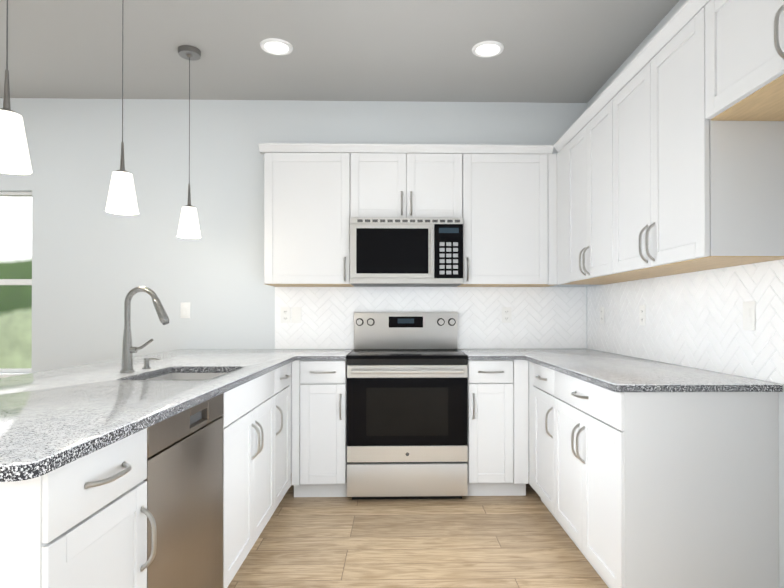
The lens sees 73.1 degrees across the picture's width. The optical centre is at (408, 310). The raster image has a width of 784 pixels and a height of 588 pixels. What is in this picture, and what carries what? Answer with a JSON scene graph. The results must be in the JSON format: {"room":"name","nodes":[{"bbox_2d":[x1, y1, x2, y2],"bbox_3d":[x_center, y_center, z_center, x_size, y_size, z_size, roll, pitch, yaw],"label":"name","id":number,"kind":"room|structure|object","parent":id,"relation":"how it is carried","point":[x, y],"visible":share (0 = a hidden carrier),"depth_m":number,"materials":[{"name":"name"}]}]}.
{"room":"kitchen","nodes":[
{"label":"kitchen","id":0,"kind":"room"},
{"bbox_2d":[0,98,586,472],"bbox_3d":[-1.841,-0.182,3.958,6.660,2.755,0.150,0,0,-1],"label":"wall","id":1,"kind":"structure","parent":0,"point":[94,262],"depth_m":3.89,"materials":[{"name":"paint"}]},
{"bbox_2d":[0,192,31,377],"bbox_3d":[-3.262,-0.200,3.892,1.055,1.370,0.140,0,0,-1],"label":"window","id":2,"kind":"structure","parent":1,"relation":"in","point":[7,372],"depth_m":3.93,"materials":[{"name":"clear glass"}]},
{"bbox_2d":[180,302,189,317],"bbox_3d":[-1.639,-0.005,3.881,0.072,0.116,0.009,0,0,-1],"label":"light switch","id":3,"kind":"object","parent":1,"relation":"attached to","point":[184,309],"visible":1,"depth_m":3.88,"materials":[{"name":"plastic"}]},
{"bbox_2d":[264,152,353,286],"bbox_3d":[-0.690,-0.628,3.724,0.581,0.895,0.368,0,0,-1],"label":"upper cabinet","id":4,"kind":"object","parent":1,"relation":"attached to","point":[306,219],"visible":1,"depth_m":3.58,"materials":[{"name":"white wood"}]},
{"bbox_2d":[350,153,461,217],"bbox_3d":[-0.016,-0.852,3.740,0.766,0.448,0.368,0,0,-1],"label":"upper cabinet","id":5,"kind":"object","parent":1,"relation":"attached to","point":[404,185],"visible":0.88,"depth_m":3.60,"materials":[{"name":"white wood"}]},
{"bbox_2d":[258,143,549,154],"bbox_3d":[-0.018,-1.102,3.610,1.980,0.050,0.090,0,0,-1],"label":"crown molding","id":6,"kind":"structure","parent":5,"relation":"on","point":[263,147],"depth_m":3.58,"materials":[{"name":"white wood"}]},
{"bbox_2d":[350,218,462,286],"bbox_3d":[-0.015,-0.402,3.695,0.756,0.438,0.452,0,0,-1],"label":"microwave","id":7,"kind":"object","parent":5,"relation":"attached to","point":[406,252],"visible":1,"depth_m":3.52,"materials":[{"name":"silver metal"}]},
{"bbox_2d":[275,287,586,348],"bbox_3d":[0.173,0.050,3.919,2.315,0.458,0.006,0,0,-1],"label":"tile backsplash","id":8,"kind":"structure","parent":1,"relation":"attached to","point":[548,317],"depth_m":3.92,"materials":[{"name":"white tile"}]},
{"bbox_2d":[281,307,290,322],"bbox_3d":[-0.904,0.030,3.889,0.072,0.116,0.007,0,0,-1],"label":"electrical outlet","id":9,"kind":"object","parent":8,"relation":"attached to","point":[285,314],"visible":1,"depth_m":3.89,"materials":[{"name":"plastic"}]},
{"bbox_2d":[502,307,510,322],"bbox_3d":[0.731,0.030,3.924,0.072,0.116,0.007,0,0,-1],"label":"electrical outlet","id":10,"kind":"object","parent":8,"relation":"attached to","point":[506,314],"visible":1,"depth_m":3.92,"materials":[{"name":"plastic"}]},
{"bbox_2d":[457,154,559,286],"bbox_3d":[0.700,-0.628,3.753,0.664,0.895,0.368,0,0,-1],"label":"upper cabinet","id":11,"kind":"object","parent":1,"relation":"attached to","point":[509,209],"visible":0.98,"depth_m":3.61,"materials":[{"name":"white wood"}]},
{"bbox_2d":[0,0,678,102],"bbox_3d":[-1.780,-1.626,1.127,6.660,0.100,5.830,0,0,-1],"label":"ceiling","id":12,"kind":"structure","parent":0,"point":[567,51],"depth_m":3.15,"materials":[{"name":"paint"}]},
{"bbox_2d":[0,0,31,174],"bbox_3d":[-1.282,-1.012,1.689,0.134,1.120,0.134,0,0,-1],"label":"pendant light","id":13,"kind":"object","parent":12,"relation":"hanging from","point":[14,156],"visible":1,"depth_m":1.67,"materials":[{"name":"white glass"}]},
{"bbox_2d":[105,4,138,214],"bbox_3d":[-1.297,-1.008,2.398,0.134,1.120,0.134,0,0,-1],"label":"pendant light","id":14,"kind":"object","parent":12,"relation":"hanging from","point":[122,199],"visible":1,"depth_m":2.36,"materials":[{"name":"white glass"}]},
{"bbox_2d":[177,45,200,238],"bbox_3d":[-1.314,-1.004,3.168,0.134,1.120,0.134,0,0,-1],"label":"pendant light","id":15,"kind":"object","parent":12,"relation":"hanging from","point":[188,227],"visible":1,"depth_m":3.13,"materials":[{"name":"white glass"}]},
{"bbox_2d":[260,38,292,55],"bbox_3d":[-0.778,-1.558,3.123,0.190,0.012,0.190,0,0,-1],"label":"recessed light","id":16,"kind":"object","parent":12,"relation":"in","point":[276,46],"visible":1,"depth_m":3.11,"materials":[{"name":"white plastic"}]},
{"bbox_2d":[472,41,503,57],"bbox_3d":[0.474,-1.558,3.150,0.190,0.012,0.190,0,0,-1],"label":"recessed light","id":17,"kind":"object","parent":12,"relation":"in","point":[485,49],"visible":1,"depth_m":3.14,"materials":[{"name":"white plastic"}]},
{"bbox_2d":[227,473,608,587],"bbox_3d":[-1.780,1.229,1.110,6.660,0.100,5.830,0,0,-1],"label":"floor","id":18,"kind":"structure","parent":0,"point":[526,541],"depth_m":2.66,"materials":[{"name":"brown wood"}]},
{"bbox_2d":[0,428,156,587],"bbox_3d":[-0.963,0.737,1.191,0.629,0.885,0.404,0,0,-1],"label":"base cabinet","id":19,"kind":"object","parent":18,"relation":"on","point":[80,522],"visible":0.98,"depth_m":1.12,"materials":[{"name":"white wood"}]},
{"bbox_2d":[144,393,222,587],"bbox_3d":[-0.978,0.744,1.701,0.560,0.877,0.609,0,0,-1],"label":"dishwasher","id":20,"kind":"object","parent":18,"relation":"on","point":[184,479],"visible":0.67,"depth_m":1.67,"materials":[{"name":"silver metal"}]},
{"bbox_2d":[222,370,274,587],"bbox_3d":[-0.989,0.744,2.430,0.628,0.885,0.840,0,0,-1],"label":"base cabinet","id":21,"kind":"object","parent":18,"relation":"on","point":[248,415],"visible":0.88,"depth_m":2.34,"materials":[{"name":"white wood"}]},
{"bbox_2d":[0,349,353,481],"bbox_3d":[-1.008,0.286,2.396,1.278,0.030,2.998,0,0,-1],"label":"countertop","id":22,"kind":"structure","parent":21,"relation":"on","point":[51,420],"depth_m":1.63,"materials":[{"name":"stone"}]},
{"bbox_2d":[120,286,168,372],"bbox_3d":[-1.160,0.081,2.325,0.212,0.379,0.060,0,0,-1],"label":"faucet","id":23,"kind":"object","parent":22,"relation":"on","point":[128,350],"visible":1,"depth_m":2.31,"materials":[{"name":"metal"}]},
{"bbox_2d":[142,358,159,368],"bbox_3d":[-1.214,0.246,2.493,0.080,0.050,0.038,0,0,-1],"label":"soap dispenser","id":24,"kind":"object","parent":22,"relation":"on","point":[146,363],"visible":1,"depth_m":2.48,"materials":[{"name":"metal"}]},
{"bbox_2d":[146,373,225,379],"bbox_3d":[-0.971,0.406,2.327,0.412,0.210,0.572,0,0,-1],"label":"sink basin","id":25,"kind":"object","parent":22,"relation":"in","point":[186,376],"visible":0.06,"depth_m":2.59,"materials":[{"name":"silver metal"}]},
{"bbox_2d":[273,363,290,509],"bbox_3d":[-1.003,0.748,3.076,0.628,0.885,0.451,0,0,-1],"label":"base cabinet","id":26,"kind":"object","parent":18,"relation":"on","point":[282,395],"visible":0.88,"depth_m":3.07,"materials":[{"name":"white wood"}]},
{"bbox_2d":[292,360,346,496],"bbox_3d":[-0.568,0.751,3.588,0.340,0.885,0.628,0,0,-1],"label":"base cabinet","id":27,"kind":"object","parent":18,"relation":"on","point":[319,428],"visible":0.98,"depth_m":3.32,"materials":[{"name":"white wood"}]},
{"bbox_2d":[347,312,467,499],"bbox_3d":[-0.012,0.601,3.567,0.756,1.185,0.678,0,0,-1],"label":"range","id":28,"kind":"object","parent":18,"relation":"on","point":[407,420],"visible":1,"depth_m":3.29,"materials":[{"name":"silver metal"}]},
{"bbox_2d":[467,360,528,495],"bbox_3d":[0.564,0.751,3.612,0.383,0.885,0.628,0,0,-1],"label":"base cabinet","id":29,"kind":"object","parent":18,"relation":"on","point":[498,425],"visible":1,"depth_m":3.34,"materials":[{"name":"white wood"}]},
{"bbox_2d":[529,361,567,533],"bbox_3d":[1.043,0.748,3.075,0.628,0.885,0.541,0,0,-1],"label":"base cabinet","id":30,"kind":"object","parent":18,"relation":"on","point":[541,430],"visible":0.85,"depth_m":3.05,"materials":[{"name":"white wood"}]},
{"bbox_2d":[554,370,778,587],"bbox_3d":[1.058,0.744,2.383,0.629,0.885,0.841,0,0,-1],"label":"base cabinet","id":31,"kind":"object","parent":18,"relation":"on","point":[666,489],"visible":0.96,"depth_m":1.97,"materials":[{"name":"white wood"}]},
{"bbox_2d":[457,349,782,391],"bbox_3d":[0.872,0.289,2.936,0.976,0.030,1.998,0,0,-1],"label":"countertop","id":32,"kind":"structure","parent":31,"relation":"on","point":[613,372],"depth_m":2.35,"materials":[{"name":"stone"}]},
{"bbox_2d":[587,0,783,587],"bbox_3d":[1.476,-0.199,1.113,0.150,2.755,5.680,0,0,-1],"label":"wall","id":33,"kind":"structure","parent":0,"point":[658,27],"depth_m":1.97,"materials":[{"name":"paint"}]},
{"bbox_2d":[557,99,674,284],"bbox_3d":[1.171,-0.632,3.148,0.368,0.895,0.936,0,0,-1],"label":"upper cabinet","id":34,"kind":"object","parent":33,"relation":"attached to","point":[585,205],"visible":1,"depth_m":3.03,"materials":[{"name":"white wood"}]},
{"bbox_2d":[550,0,709,153],"bbox_3d":[1.057,-1.109,2.333,0.090,0.050,2.688,0,0,-1],"label":"crown molding","id":35,"kind":"structure","parent":34,"relation":"on","point":[676,23],"depth_m":2.37,"materials":[{"name":"white wood"}]},
{"bbox_2d":[587,259,783,383],"bbox_3d":[1.357,0.044,2.909,0.006,0.458,2.060,0,0,-1],"label":"tile backsplash","id":36,"kind":"structure","parent":33,"relation":"attached to","point":[694,319],"depth_m":2.46,"materials":[{"name":"white tile"}]},
{"bbox_2d":[600,307,603,323],"bbox_3d":[1.334,0.029,3.639,0.007,0.116,0.072,0,0,-1],"label":"electrical outlet","id":37,"kind":"object","parent":36,"relation":"attached to","point":[601,315],"visible":1,"depth_m":3.63,"materials":[{"name":"plastic"}]},
{"bbox_2d":[639,305,645,325],"bbox_3d":[1.347,0.025,3.039,0.007,0.116,0.072,0,0,-1],"label":"electrical outlet","id":38,"kind":"object","parent":36,"relation":"attached to","point":[642,314],"visible":1,"depth_m":3.03,"materials":[{"name":"plastic"}]},
{"bbox_2d":[743,301,755,330],"bbox_3d":[1.366,0.020,2.119,0.009,0.116,0.072,0,0,-1],"label":"light switch","id":39,"kind":"object","parent":36,"relation":"attached to","point":[749,315],"visible":1,"depth_m":2.11,"materials":[{"name":"plastic"}]},
{"bbox_2d":[613,7,783,273],"bbox_3d":[1.190,-0.637,2.279,0.368,0.895,0.800,0,0,-1],"label":"upper cabinet","id":40,"kind":"object","parent":33,"relation":"attached to","point":[694,190],"visible":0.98,"depth_m":2.01,"materials":[{"name":"white wood"}]},
{"bbox_2d":[705,0,783,120],"bbox_3d":[1.208,-0.884,1.450,0.368,0.410,0.859,0,0,-1],"label":"upper cabinet","id":41,"kind":"object","parent":33,"relation":"attached to","point":[744,60],"visible":1,"depth_m":1.71,"materials":[{"name":"white wood"}]},
{"label":"outside","id":42,"kind":"structure","parent":0,"visible":0},
{"bbox_2d":[0,197,31,367],"bbox_3d":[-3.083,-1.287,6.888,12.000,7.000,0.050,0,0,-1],"label":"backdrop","id":43,"kind":"structure","parent":42,"point":[25,245],"depth_m":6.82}
]}

